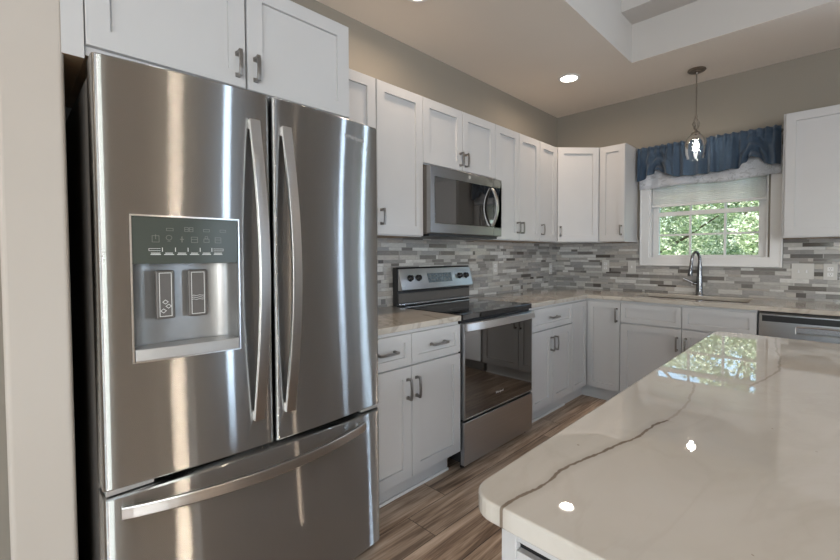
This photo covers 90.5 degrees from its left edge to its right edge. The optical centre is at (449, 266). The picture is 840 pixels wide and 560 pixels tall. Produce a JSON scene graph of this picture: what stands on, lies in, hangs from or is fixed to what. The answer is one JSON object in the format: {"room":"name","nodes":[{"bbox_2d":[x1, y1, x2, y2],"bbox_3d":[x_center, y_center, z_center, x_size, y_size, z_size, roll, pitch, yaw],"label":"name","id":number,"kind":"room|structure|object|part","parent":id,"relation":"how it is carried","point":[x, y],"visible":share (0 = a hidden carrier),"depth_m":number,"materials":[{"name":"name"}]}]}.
{"room":"kitchen","nodes":[
{"label":"kitchen","id":0,"kind":"room"},
{"bbox_2d":[0,0,77,559],"bbox_3d":[-1.359,-0.138,1.345,0.619,2.735,0.135,1,2,43],"label":"wall","id":1,"kind":"structure","parent":0,"point":[34,226],"depth_m":1.14,"materials":[{"name":"paint"}]},
{"bbox_2d":[0,0,556,559],"bbox_3d":[-1.565,-0.148,1.690,0.150,2.735,8.150,1,2,43],"label":"wall","id":2,"kind":"structure","parent":0,"point":[373,53],"depth_m":2.93,"materials":[{"name":"beige paint"}]},
{"bbox_2d":[60,0,348,118],"bbox_3d":[-0.981,-0.838,1.697,0.669,0.439,0.939,1,2,43],"label":"upper cabinet","id":3,"kind":"object","parent":2,"relation":"attached to","point":[286,50],"visible":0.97,"depth_m":1.48,"materials":[{"name":"white paint"}]},
{"bbox_3d":[-0.905,-0.845,1.359,0.020,0.394,0.443,1,2,43],"label":"door","id":4,"kind":"part","parent":3,"relation":"part of","materials":[{"name":"white paint"}]},
{"bbox_3d":[-0.752,-0.730,1.484,0.039,0.093,0.016,1,2,43],"label":"handle","id":5,"kind":"part","parent":3,"relation":"part of","materials":[{"name":"grey metal"}]},
{"bbox_3d":[-0.709,-0.731,1.531,0.039,0.093,0.016,1,2,43],"label":"handle","id":6,"kind":"part","parent":3,"relation":"part of","materials":[{"name":"grey metal"}]},
{"bbox_3d":[-0.602,-0.856,1.686,0.020,0.394,0.435,1,2,43],"label":"door","id":7,"kind":"part","parent":3,"relation":"part of","materials":[{"name":"white paint"}]},
{"bbox_2d":[347,69,422,237],"bbox_3d":[-0.520,-0.620,2.420,0.370,0.875,0.724,1,2,43],"label":"upper cabinet","id":8,"kind":"object","parent":2,"relation":"attached to","point":[396,113],"visible":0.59,"depth_m":2.43,"materials":[{"name":"white paint"}]},
{"bbox_3d":[-0.542,-0.614,2.196,0.020,0.863,0.361,1,2,43],"label":"door","id":9,"kind":"part","parent":8,"relation":"part of","materials":[{"name":"white paint"}]},
{"bbox_3d":[-0.375,-0.286,2.342,0.039,0.095,0.016,1,2,43],"label":"handle","id":10,"kind":"part","parent":8,"relation":"part of","materials":[{"name":"grey metal"}]},
{"bbox_3d":[-0.295,-0.622,2.462,0.020,0.863,0.353,1,2,43],"label":"door","id":11,"kind":"part","parent":8,"relation":"part of","materials":[{"name":"white paint"}]},
{"bbox_2d":[423,97,494,178],"bbox_3d":[-0.019,-0.866,2.953,0.370,0.418,0.748,1,2,43],"label":"upper cabinet","id":12,"kind":"object","parent":2,"relation":"attached to","point":[453,139],"visible":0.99,"depth_m":2.81,"materials":[{"name":"white paint"}]},
{"bbox_3d":[-0.046,-0.859,2.723,0.020,0.406,0.370,1,2,43],"label":"door","id":13,"kind":"part","parent":12,"relation":"part of","materials":[{"name":"white paint"}]},
{"bbox_2d":[409,165,501,239],"bbox_3d":[0.013,-0.422,2.938,0.452,0.435,0.743,1,2,43],"label":"microwave","id":14,"kind":"object","parent":12,"relation":"attached to","point":[457,205],"visible":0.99,"depth_m":2.77,"materials":[{"name":"silver metal"}]},
{"bbox_3d":[0.086,-0.427,2.802,0.038,0.416,0.643,1,2,43],"label":"door","id":15,"kind":"part","parent":14,"relation":"part of","materials":[{"name":"metal"}]},
{"bbox_3d":[0.100,-0.428,2.816,0.036,0.289,0.604,1,2,43],"label":"door glass","id":16,"kind":"part","parent":14,"relation":"part of","materials":[{"name":"black glass"}]},
{"bbox_3d":[0.323,-0.431,2.983,0.059,0.277,0.025,1,2,43],"label":"handle","id":17,"kind":"part","parent":14,"relation":"part of","materials":[{"name":"metal"}]},
{"bbox_3d":[0.084,-0.733,2.824,0.039,0.095,0.016,1,2,43],"label":"handle","id":18,"kind":"part","parent":12,"relation":"part of","materials":[{"name":"grey metal"}]},
{"bbox_3d":[0.122,-0.735,2.865,0.039,0.095,0.016,1,2,43],"label":"handle","id":19,"kind":"part","parent":12,"relation":"part of","materials":[{"name":"grey metal"}]},
{"bbox_3d":[0.208,-0.868,2.997,0.020,0.406,0.370,1,2,43],"label":"door","id":20,"kind":"part","parent":12,"relation":"part of","materials":[{"name":"white paint"}]},
{"bbox_2d":[377,238,556,307],"bbox_3d":[0.137,0.007,3.410,0.008,0.485,3.019,1,2,43],"label":"backsplash","id":21,"kind":"structure","parent":2,"relation":"attached to","point":[521,266],"depth_m":3.52,"materials":[{"name":"tile"}]},
{"bbox_2d":[493,261,497,274],"bbox_3d":[0.403,0.009,3.684,0.007,0.118,0.072,1,2,43],"label":"wall outlet","id":22,"kind":"object","parent":2,"relation":"attached to","point":[495,263],"visible":1,"depth_m":3.68,"materials":[{"name":"white plastic"}]},
{"bbox_2d":[463,124,539,241],"bbox_3d":[0.456,-0.654,3.470,0.370,0.875,0.643,1,2,43],"label":"upper cabinet","id":23,"kind":"object","parent":2,"relation":"attached to","point":[517,155],"visible":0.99,"depth_m":3.36,"materials":[{"name":"white paint"}]},
{"bbox_3d":[0.446,-0.648,3.259,0.020,0.863,0.318,1,2,43],"label":"door","id":24,"kind":"part","parent":23,"relation":"part of","materials":[{"name":"white paint"}]},
{"bbox_3d":[0.665,-0.655,3.495,0.020,0.863,0.318,1,2,43],"label":"door","id":25,"kind":"part","parent":23,"relation":"part of","materials":[{"name":"white paint"}]},
{"bbox_2d":[512,141,556,242],"bbox_3d":[0.778,-0.665,3.816,0.370,0.875,0.300,1,2,43],"label":"upper cabinet","id":26,"kind":"object","parent":2,"relation":"attached to","point":[548,153],"visible":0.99,"depth_m":3.73,"materials":[{"name":"white paint"}]},
{"bbox_3d":[0.877,-0.662,3.723,0.020,0.863,0.297,1,2,43],"label":"door","id":27,"kind":"part","parent":26,"relation":"part of","materials":[{"name":"white paint"}]},
{"bbox_2d":[549,263,551,273],"bbox_3d":[1.069,0.018,4.402,0.007,0.118,0.060,1,2,43],"label":"wall outlet","id":28,"kind":"object","parent":2,"relation":"attached to","point":[550,264],"visible":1,"depth_m":4.39,"materials":[{"name":"white plastic"}]},
{"bbox_2d":[541,147,604,243],"bbox_3d":[1.172,-0.673,4.064,0.609,0.875,0.622,1,2,43],"label":"upper cabinet","id":29,"kind":"object","parent":2,"relation":"attached to","point":[578,169],"visible":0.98,"depth_m":3.84,"materials":[{"name":"white paint"}]},
{"bbox_3d":[1.184,-0.667,3.839,0.382,0.863,0.020,0,2,-2],"label":"door","id":30,"kind":"part","parent":29,"relation":"part of","materials":[{"name":"white paint"}]},
{"bbox_2d":[353,395,606,559],"bbox_3d":[0.714,1.329,-0.484,6.500,0.100,8.300,1,2,43],"label":"floor","id":31,"kind":"structure","parent":0,"point":[441,518],"depth_m":2.03,"materials":[{"name":"brown wood"}]},
{"bbox_2d":[65,52,379,559],"bbox_3d":[-0.856,0.320,1.664,0.881,1.798,0.920,1,2,43],"label":"refrigerator","id":32,"kind":"object","parent":31,"relation":"on","point":[223,237],"visible":1,"depth_m":1.31,"materials":[{"name":"silver metal"}]},
{"bbox_2d":[159,272,171,316],"bbox_3d":[-0.841,0.082,1.229,0.001,0.130,0.032,1,2,43],"label":"print","id":33,"kind":"object","parent":32,"relation":"attached to","point":[171,272],"depth_m":1.23},
{"bbox_3d":[-0.799,0.017,1.280,0.126,1.170,0.448,1,2,43],"label":"door","id":34,"kind":"part","parent":32,"relation":"part of","materials":[{"name":"silver metal"}]},
{"bbox_3d":[-0.793,-0.078,1.248,0.272,0.133,0.053,-2,2,-42],"label":"dispenser panel","id":35,"kind":"part","parent":32,"relation":"part of","materials":[{"name":"grey plastic"}]},
{"bbox_2d":[191,272,204,313],"bbox_3d":[-0.783,0.080,1.292,0.001,0.130,0.037,1,2,43],"label":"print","id":36,"kind":"object","parent":32,"relation":"attached to","point":[191,272],"depth_m":1.29},
{"bbox_3d":[-0.636,0.906,1.479,0.126,0.576,0.920,1,2,43],"label":"freezer drawer","id":37,"kind":"part","parent":32,"relation":"part of","materials":[{"name":"silver metal"}]},
{"bbox_3d":[-0.597,0.663,1.394,0.097,0.037,0.793,1,2,43],"label":"handle","id":38,"kind":"part","parent":32,"relation":"part of","materials":[{"name":"metal"}]},
{"bbox_3d":[-0.609,0.014,1.335,0.082,0.979,0.033,1,2,43],"label":"handle","id":39,"kind":"part","parent":32,"relation":"part of","materials":[{"name":"metal"}]},
{"bbox_3d":[-0.536,0.012,1.412,0.082,0.979,0.033,1,2,43],"label":"handle","id":40,"kind":"part","parent":32,"relation":"part of","materials":[{"name":"metal"}]},
{"bbox_3d":[-0.483,0.006,1.619,0.126,1.170,0.464,1,2,43],"label":"door","id":41,"kind":"part","parent":32,"relation":"part of","materials":[{"name":"silver metal"}]},
{"bbox_2d":[377,321,459,507],"bbox_3d":[-0.395,0.755,2.356,0.670,0.884,0.707,1,2,43],"label":"base cabinet","id":42,"kind":"object","parent":31,"relation":"on","point":[418,405],"visible":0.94,"depth_m":2.17,"materials":[{"name":"white paint"}]},
{"bbox_3d":[-0.293,0.421,1.992,0.039,0.016,0.119,1,2,43],"label":"handle","id":43,"kind":"part","parent":42,"relation":"part of","materials":[{"name":"grey metal"}]},
{"bbox_3d":[-0.315,0.422,2.013,0.020,0.158,0.326,1,2,43],"label":"drawer","id":44,"kind":"part","parent":42,"relation":"part of","materials":[{"name":"white paint"}]},
{"bbox_3d":[-0.314,0.799,2.024,0.020,0.576,0.326,1,2,43],"label":"door","id":45,"kind":"part","parent":42,"relation":"part of","materials":[{"name":"white paint"}]},
{"bbox_3d":[-0.201,0.620,2.097,0.039,0.111,0.016,1,2,43],"label":"handle","id":46,"kind":"part","parent":42,"relation":"part of","materials":[{"name":"grey metal"}]},
{"bbox_3d":[-0.239,1.194,2.200,0.013,0.016,0.671,1,2,43],"label":"toe moulding","id":47,"kind":"part","parent":42,"relation":"part of","materials":[{"name":"white paint"}]},
{"bbox_3d":[-0.160,0.618,2.141,0.039,0.111,0.016,1,2,43],"label":"handle","id":48,"kind":"part","parent":42,"relation":"part of","materials":[{"name":"grey metal"}]},
{"bbox_2d":[378,306,460,334],"bbox_3d":[-0.409,0.298,2.353,0.638,0.030,0.709,1,2,43],"label":"countertop","id":49,"kind":"structure","parent":42,"relation":"on","point":[391,319],"depth_m":2.29,"materials":[{"name":"grey stone"}]},
{"bbox_3d":[-0.073,0.791,2.283,0.020,0.576,0.374,1,2,43],"label":"door","id":50,"kind":"part","parent":42,"relation":"part of","materials":[{"name":"white paint"}]},
{"bbox_3d":[-0.074,0.414,2.272,0.020,0.158,0.374,1,2,43],"label":"drawer","id":51,"kind":"part","parent":42,"relation":"part of","materials":[{"name":"white paint"}]},
{"bbox_3d":[-0.052,0.412,2.252,0.039,0.016,0.119,1,2,43],"label":"handle","id":52,"kind":"part","parent":42,"relation":"part of","materials":[{"name":"grey metal"}]},
{"bbox_2d":[393,265,534,467],"bbox_3d":[0.116,0.591,2.875,0.679,1.180,0.745,1,2,43],"label":"range","id":53,"kind":"object","parent":31,"relation":"on","point":[495,352],"visible":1,"depth_m":2.71,"materials":[{"name":"silver metal"}]},
{"bbox_3d":[-0.261,0.074,2.825,0.030,0.047,0.047,-17,-10,42],"label":"knob","id":54,"kind":"part","parent":53,"relation":"part of","materials":[{"name":"black plastic"}]},
{"bbox_3d":[-0.209,0.073,2.881,0.030,0.047,0.047,-17,-10,42],"label":"knob","id":55,"kind":"part","parent":53,"relation":"part of","materials":[{"name":"black plastic"}]},
{"bbox_3d":[-0.083,0.080,3.043,0.042,0.149,0.737,1,2,43],"label":"control panel","id":56,"kind":"part","parent":53,"relation":"part of","materials":[{"name":"silver metal"}]},
{"bbox_2d":[397,298,531,320],"bbox_3d":[0.110,0.279,2.870,0.590,0.034,0.745,1,2,43],"label":"cooktop","id":57,"kind":"object","parent":53,"relation":"in","point":[470,309],"depth_m":2.78,"materials":[{"name":"black glass"}]},
{"bbox_3d":[0.323,0.602,2.682,0.031,0.568,0.737,1,2,43],"label":"oven door","id":58,"kind":"part","parent":53,"relation":"part of","materials":[{"name":"silver metal"}]},
{"bbox_3d":[0.324,1.028,2.695,0.031,0.256,0.737,1,2,43],"label":"storage drawer","id":59,"kind":"part","parent":53,"relation":"part of","materials":[{"name":"silver metal"}]},
{"bbox_3d":[0.323,0.602,2.683,0.028,0.551,0.720,1,2,43],"label":"door glass","id":60,"kind":"part","parent":53,"relation":"part of","materials":[{"name":"black glass"}]},
{"bbox_3d":[0.349,0.341,2.650,0.040,0.046,0.735,1,2,43],"label":"handle","id":61,"kind":"part","parent":53,"relation":"part of","materials":[{"name":"metal"}]},
{"bbox_2d":[502,529,558,559],"bbox_3d":[0.933,0.793,0.979,0.859,0.884,1.675,1,2,43],"label":"base cabinet","id":62,"kind":"object","parent":31,"relation":"on","point":[514,547],"visible":0.03,"depth_m":0.60,"materials":[{"name":"white paint"}]},
{"bbox_3d":[0.094,0.805,0.628,0.026,0.884,0.020,1,2,43],"label":"corner post","id":63,"kind":"part","parent":62,"relation":"part of","materials":[{"name":"white paint"}]},
{"bbox_3d":[0.394,0.836,0.351,0.792,0.838,0.020,1,2,43],"label":"panel","id":64,"kind":"part","parent":62,"relation":"part of","materials":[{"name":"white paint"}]},
{"bbox_3d":[0.393,0.387,0.337,0.792,0.032,0.020,1,2,43],"label":"rail","id":65,"kind":"part","parent":62,"relation":"part of","materials":[{"name":"white paint"}]},
{"bbox_2d":[479,332,839,559],"bbox_3d":[1.058,0.339,0.856,1.194,0.030,1.753,1,2,43],"label":"countertop","id":66,"kind":"structure","parent":62,"relation":"on","point":[729,449],"depth_m":0.68,"materials":[{"name":"white stone"}]},
{"bbox_2d":[529,301,571,422],"bbox_3d":[0.578,0.722,3.402,0.670,0.884,0.640,1,2,43],"label":"base cabinet","id":67,"kind":"object","parent":31,"relation":"on","point":[551,324],"visible":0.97,"depth_m":3.19,"materials":[{"name":"white paint"}]},
{"bbox_3d":[0.677,0.765,3.090,0.020,0.576,0.312,1,2,43],"label":"door","id":68,"kind":"part","parent":67,"relation":"part of","materials":[{"name":"white paint"}]},
{"bbox_3d":[0.746,1.160,3.260,0.013,0.016,0.640,1,2,43],"label":"toe moulding","id":69,"kind":"part","parent":67,"relation":"part of","materials":[{"name":"white paint"}]},
{"bbox_3d":[0.787,0.384,3.198,0.020,0.158,0.637,1,2,43],"label":"drawer","id":70,"kind":"part","parent":67,"relation":"part of","materials":[{"name":"white paint"}]},
{"bbox_3d":[0.785,0.586,3.158,0.039,0.111,0.016,1,2,43],"label":"handle","id":71,"kind":"part","parent":67,"relation":"part of","materials":[{"name":"grey metal"}]},
{"bbox_3d":[0.826,0.584,3.202,0.039,0.111,0.016,1,2,43],"label":"handle","id":72,"kind":"part","parent":67,"relation":"part of","materials":[{"name":"grey metal"}]},
{"bbox_3d":[0.895,0.757,3.325,0.020,0.576,0.321,1,2,43],"label":"door","id":73,"kind":"part","parent":67,"relation":"part of","materials":[{"name":"white paint"}]},
{"bbox_2d":[564,298,620,403],"bbox_3d":[1.194,0.706,3.884,0.916,0.884,0.900,1,2,43],"label":"base cabinet","id":74,"kind":"object","parent":31,"relation":"on","point":[595,322],"visible":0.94,"depth_m":3.55,"materials":[{"name":"white paint"}]},
{"bbox_3d":[1.098,0.666,3.541,0.020,0.744,0.263,1,2,43],"label":"door","id":75,"kind":"part","parent":74,"relation":"part of","materials":[{"name":"white paint"}]},
{"bbox_3d":[1.309,0.666,3.542,0.279,0.744,0.020,1,2,43],"label":"door","id":76,"kind":"part","parent":74,"relation":"part of","materials":[{"name":"white paint"}]},
{"bbox_3d":[1.373,0.400,3.434,0.016,0.119,0.039,1,2,43],"label":"handle","id":77,"kind":"part","parent":74,"relation":"part of","materials":[{"name":"grey metal"}]},
{"bbox_2d":[469,287,839,315],"bbox_3d":[1.770,0.276,2.896,3.090,0.030,1.544,1,2,43],"label":"countertop","id":78,"kind":"structure","parent":74,"relation":"on","point":[553,295],"depth_m":3.25,"materials":[{"name":"grey stone"}]},
{"bbox_2d":[683,251,702,295],"bbox_3d":[2.075,0.052,3.520,0.149,0.379,0.094,0,2,13],"label":"faucet","id":79,"kind":"object","parent":78,"relation":"on","point":[699,280],"visible":0.99,"depth_m":3.51,"materials":[{"name":"metal"}]},
{"bbox_3d":[2.082,-0.090,3.513,0.107,0.094,0.025,-1,2,-13],"label":"spout","id":80,"kind":"part","parent":79,"relation":"part of","materials":[{"name":"metal"}]},
{"bbox_2d":[647,296,747,302],"bbox_3d":[1.958,0.360,3.365,0.798,0.165,0.393,1,2,43],"label":"sink","id":81,"kind":"object","parent":78,"relation":"in","point":[647,296],"visible":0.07,"depth_m":3.49,"materials":[{"name":"metal"}]},
{"bbox_3d":[1.812,0.356,3.501,0.400,0.165,0.393,1,2,43],"label":"bowl","id":82,"kind":"part","parent":81,"relation":"part of","materials":[{"name":"metal"}]},
{"bbox_3d":[2.112,0.363,3.221,0.375,0.165,0.393,1,2,43],"label":"bowl","id":83,"kind":"part","parent":81,"relation":"part of","materials":[{"name":"metal"}]},
{"bbox_2d":[620,301,759,391],"bbox_3d":[1.943,0.720,3.345,0.913,0.884,0.670,1,2,43],"label":"base cabinet","id":84,"kind":"object","parent":31,"relation":"on","point":[652,335],"visible":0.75,"depth_m":3.22,"materials":[{"name":"white paint"}]},
{"bbox_3d":[1.580,0.380,3.281,0.453,0.158,0.020,1,2,43],"label":"drawer","id":85,"kind":"part","parent":84,"relation":"part of","materials":[{"name":"white paint"}]},
{"bbox_3d":[1.581,0.756,3.292,0.453,0.576,0.020,1,2,43],"label":"door","id":86,"kind":"part","parent":84,"relation":"part of","materials":[{"name":"white paint"}]},
{"bbox_3d":[1.706,0.584,3.130,0.016,0.111,0.039,1,2,43],"label":"handle","id":87,"kind":"part","parent":84,"relation":"part of","materials":[{"name":"grey metal"}]},
{"bbox_3d":[1.750,0.585,3.089,0.016,0.111,0.039,1,2,43],"label":"handle","id":88,"kind":"part","parent":84,"relation":"part of","materials":[{"name":"grey metal"}]},
{"bbox_3d":[1.916,0.765,2.981,0.453,0.576,0.020,1,2,43],"label":"door","id":89,"kind":"part","parent":84,"relation":"part of","materials":[{"name":"white paint"}]},
{"bbox_3d":[1.915,0.388,2.970,0.453,0.158,0.020,1,2,43],"label":"drawer","id":90,"kind":"part","parent":84,"relation":"part of","materials":[{"name":"white paint"}]},
{"bbox_2d":[758,311,839,343],"bbox_3d":[2.507,0.734,2.824,0.606,0.860,0.646,1,2,43],"label":"dishwasher","id":91,"kind":"object","parent":31,"relation":"on","point":[809,327],"visible":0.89,"depth_m":2.65,"materials":[{"name":"silver metal"}]},
{"bbox_2d":[316,0,839,117],"bbox_3d":[0.706,-1.456,-0.566,6.500,0.002,8.300,1,2,43],"label":"ceiling","id":92,"kind":"structure","parent":0,"point":[521,49],"depth_m":2.93,"materials":[{"name":"paint"}]},
{"bbox_2d":[408,0,426,2],"bbox_3d":[-0.185,-1.534,2.322,0.180,0.007,0.180,1,2,43],"label":"recessed light","id":93,"kind":"object","parent":92,"relation":"in","point":[415,1],"visible":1,"depth_m":2.39,"materials":[{"name":"white paint"}]},
{"bbox_2d":[558,73,579,82],"bbox_3d":[0.993,-1.571,3.460,0.180,0.007,0.180,1,2,43],"label":"recessed light","id":94,"kind":"object","parent":92,"relation":"in","point":[567,78],"visible":1,"depth_m":3.46,"materials":[{"name":"white paint"}]},
{"bbox_2d":[684,66,707,159],"bbox_3d":[1.970,-1.218,3.322,0.164,0.710,0.164,-1,2,-29],"label":"pendant lamp","id":95,"kind":"object","parent":92,"relation":"hanging from","point":[696,70],"visible":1,"depth_m":3.31,"materials":[{"name":"silver metal"}]},
{"bbox_3d":[1.971,-0.971,3.330,0.052,0.113,0.052,1,2,43],"label":"bulb","id":96,"kind":"part","parent":95,"relation":"part of","materials":[{"name":"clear glass"}]},
{"bbox_2d":[691,130,700,138],"bbox_3d":[1.971,-1.061,3.327,0.068,0.066,0.068,1,2,43],"label":"socket","id":97,"kind":"object","parent":95,"relation":"attached to","point":[695,133],"depth_m":3.30,"materials":[{"name":"silver metal"}]},
{"bbox_3d":[1.971,-0.962,3.330,0.164,0.200,0.164,1,2,43],"label":"lamp shade","id":98,"kind":"part","parent":95,"relation":"part of","materials":[{"name":"clear glass"}]},
{"bbox_3d":[1.970,-1.368,3.318,0.022,0.350,0.022,1,2,43],"label":"stem","id":99,"kind":"part","parent":95,"relation":"part of","materials":[{"name":"silver metal"}]},
{"bbox_2d":[565,0,833,62],"bbox_3d":[1.083,-1.830,0.455,3.332,0.683,4.505,1,2,43],"label":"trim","id":100,"kind":"structure","parent":92,"relation":"on","point":[639,29],"depth_m":2.90,"materials":[{"name":"paint"}]},
{"bbox_2d":[557,48,839,301],"bbox_3d":[3.483,-0.184,2.458,6.200,2.735,0.150,1,2,43],"label":"wall","id":101,"kind":"structure","parent":0,"point":[760,97],"depth_m":3.48,"materials":[{"name":"beige paint"}]},
{"bbox_2d":[602,260,608,271],"bbox_3d":[1.552,-0.011,4.139,0.072,0.118,0.007,1,2,43],"label":"wall outlet","id":102,"kind":"object","parent":101,"relation":"attached to","point":[605,263],"visible":1,"depth_m":4.14,"materials":[{"name":"white plastic"}]},
{"bbox_2d":[599,143,637,242],"bbox_3d":[1.566,-0.669,3.869,0.231,0.875,0.370,1,2,43],"label":"upper cabinet","id":103,"kind":"object","parent":101,"relation":"attached to","point":[618,197],"visible":1,"depth_m":3.78,"materials":[{"name":"white paint"}]},
{"bbox_3d":[1.474,-0.665,3.770,0.228,0.863,0.020,1,2,43],"label":"door","id":104,"kind":"part","parent":103,"relation":"part of","materials":[{"name":"white paint"}]},
{"bbox_2d":[628,261,635,272],"bbox_3d":[1.735,-0.001,3.963,0.072,0.118,0.016,1,2,43],"label":"light switch","id":105,"kind":"object","parent":101,"relation":"attached to","point":[631,264],"visible":1,"depth_m":3.96,"materials":[{"name":"white plastic"}]},
{"bbox_2d":[557,238,839,301],"bbox_3d":[2.297,0.000,3.457,3.090,0.485,0.009,1,2,43],"label":"backsplash","id":106,"kind":"structure","parent":101,"relation":"attached to","point":[578,265],"depth_m":3.55,"materials":[{"name":"tile"}]},
{"bbox_2d":[637,125,782,189],"bbox_3d":[2.124,-0.896,3.491,1.052,0.380,0.154,1,2,43],"label":"window valance","id":107,"kind":"object","parent":101,"relation":"attached to","point":[751,153],"visible":0.98,"depth_m":3.41,"materials":[{"name":"blue fabric"}]},
{"bbox_2d":[639,145,782,267],"bbox_3d":[2.225,-0.477,3.597,1.052,0.940,0.179,1,2,43],"label":"window","id":108,"kind":"structure","parent":101,"relation":"in","point":[649,251],"depth_m":3.50,"materials":[{"name":"white paint"}]},
{"bbox_2d":[652,175,766,207],"bbox_3d":[2.193,-0.693,3.569,0.848,0.306,0.024,1,2,43],"label":"cellular shade","id":109,"kind":"object","parent":108,"relation":"attached to","point":[754,188],"visible":0.67,"depth_m":3.54,"materials":[{"name":"fabric"}]},
{"bbox_3d":[2.194,-0.550,3.573,0.848,0.020,0.024,1,2,43],"label":"rail","id":110,"kind":"part","parent":109,"relation":"part of","materials":[{"name":"white paint"}]},
{"bbox_3d":[2.231,-0.470,3.615,0.850,0.771,0.048,1,2,43],"label":"sash","id":111,"kind":"part","parent":108,"relation":"part of","materials":[{"name":"white paint"}]},
{"bbox_2d":[791,263,813,278],"bbox_3d":[2.647,0.033,3.116,0.130,0.118,0.016,1,2,43],"label":"light switch","id":112,"kind":"object","parent":101,"relation":"attached to","point":[799,270],"visible":1,"depth_m":3.12,"materials":[{"name":"white plastic"}]},
{"bbox_2d":[781,104,839,238],"bbox_3d":[2.796,-0.639,2.754,0.899,0.875,0.331,1,2,43],"label":"upper cabinet","id":113,"kind":"object","parent":101,"relation":"attached to","point":[811,140],"visible":1,"depth_m":2.84,"materials":[{"name":"white paint"}]},
{"bbox_2d":[823,264,837,279],"bbox_3d":[2.763,0.035,3.014,0.076,0.118,0.007,1,2,43],"label":"wall outlet","id":114,"kind":"object","parent":101,"relation":"attached to","point":[830,271],"visible":1,"depth_m":3.01,"materials":[{"name":"white plastic"}]},
{"label":"outside","id":115,"kind":"structure","parent":0,"visible":0},
{"bbox_3d":[25.350,1.061,23.246,70.000,0.100,59.700,1,2,43],"label":"ground","id":116,"kind":"structure","parent":115,"visible":0},
{"bbox_2d":[660,202,733,254],"bbox_3d":[4.537,-1.533,9.874,3.554,5.995,3.770,0,2,19],"label":"tree","id":117,"kind":"object","parent":116,"relation":"on","point":[670,245],"visible":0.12,"depth_m":8.79,"materials":[{"name":"green plant"}]},
{"bbox_2d":[669,201,757,254],"bbox_3d":[8.511,-2.052,11.867,4.336,6.894,4.088,0,2,-9],"label":"tree","id":118,"kind":"object","parent":116,"relation":"on","point":[717,224],"visible":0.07,"depth_m":11.32,"materials":[{"name":"green plant"}]},
{"bbox_2d":[728,200,758,254],"bbox_3d":[7.342,-1.461,7.207,3.770,5.995,3.554,-1,2,-17],"label":"tree","id":119,"kind":"object","parent":116,"relation":"on","point":[747,240],"visible":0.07,"depth_m":7.76,"materials":[{"name":"green plant"}]}
]}

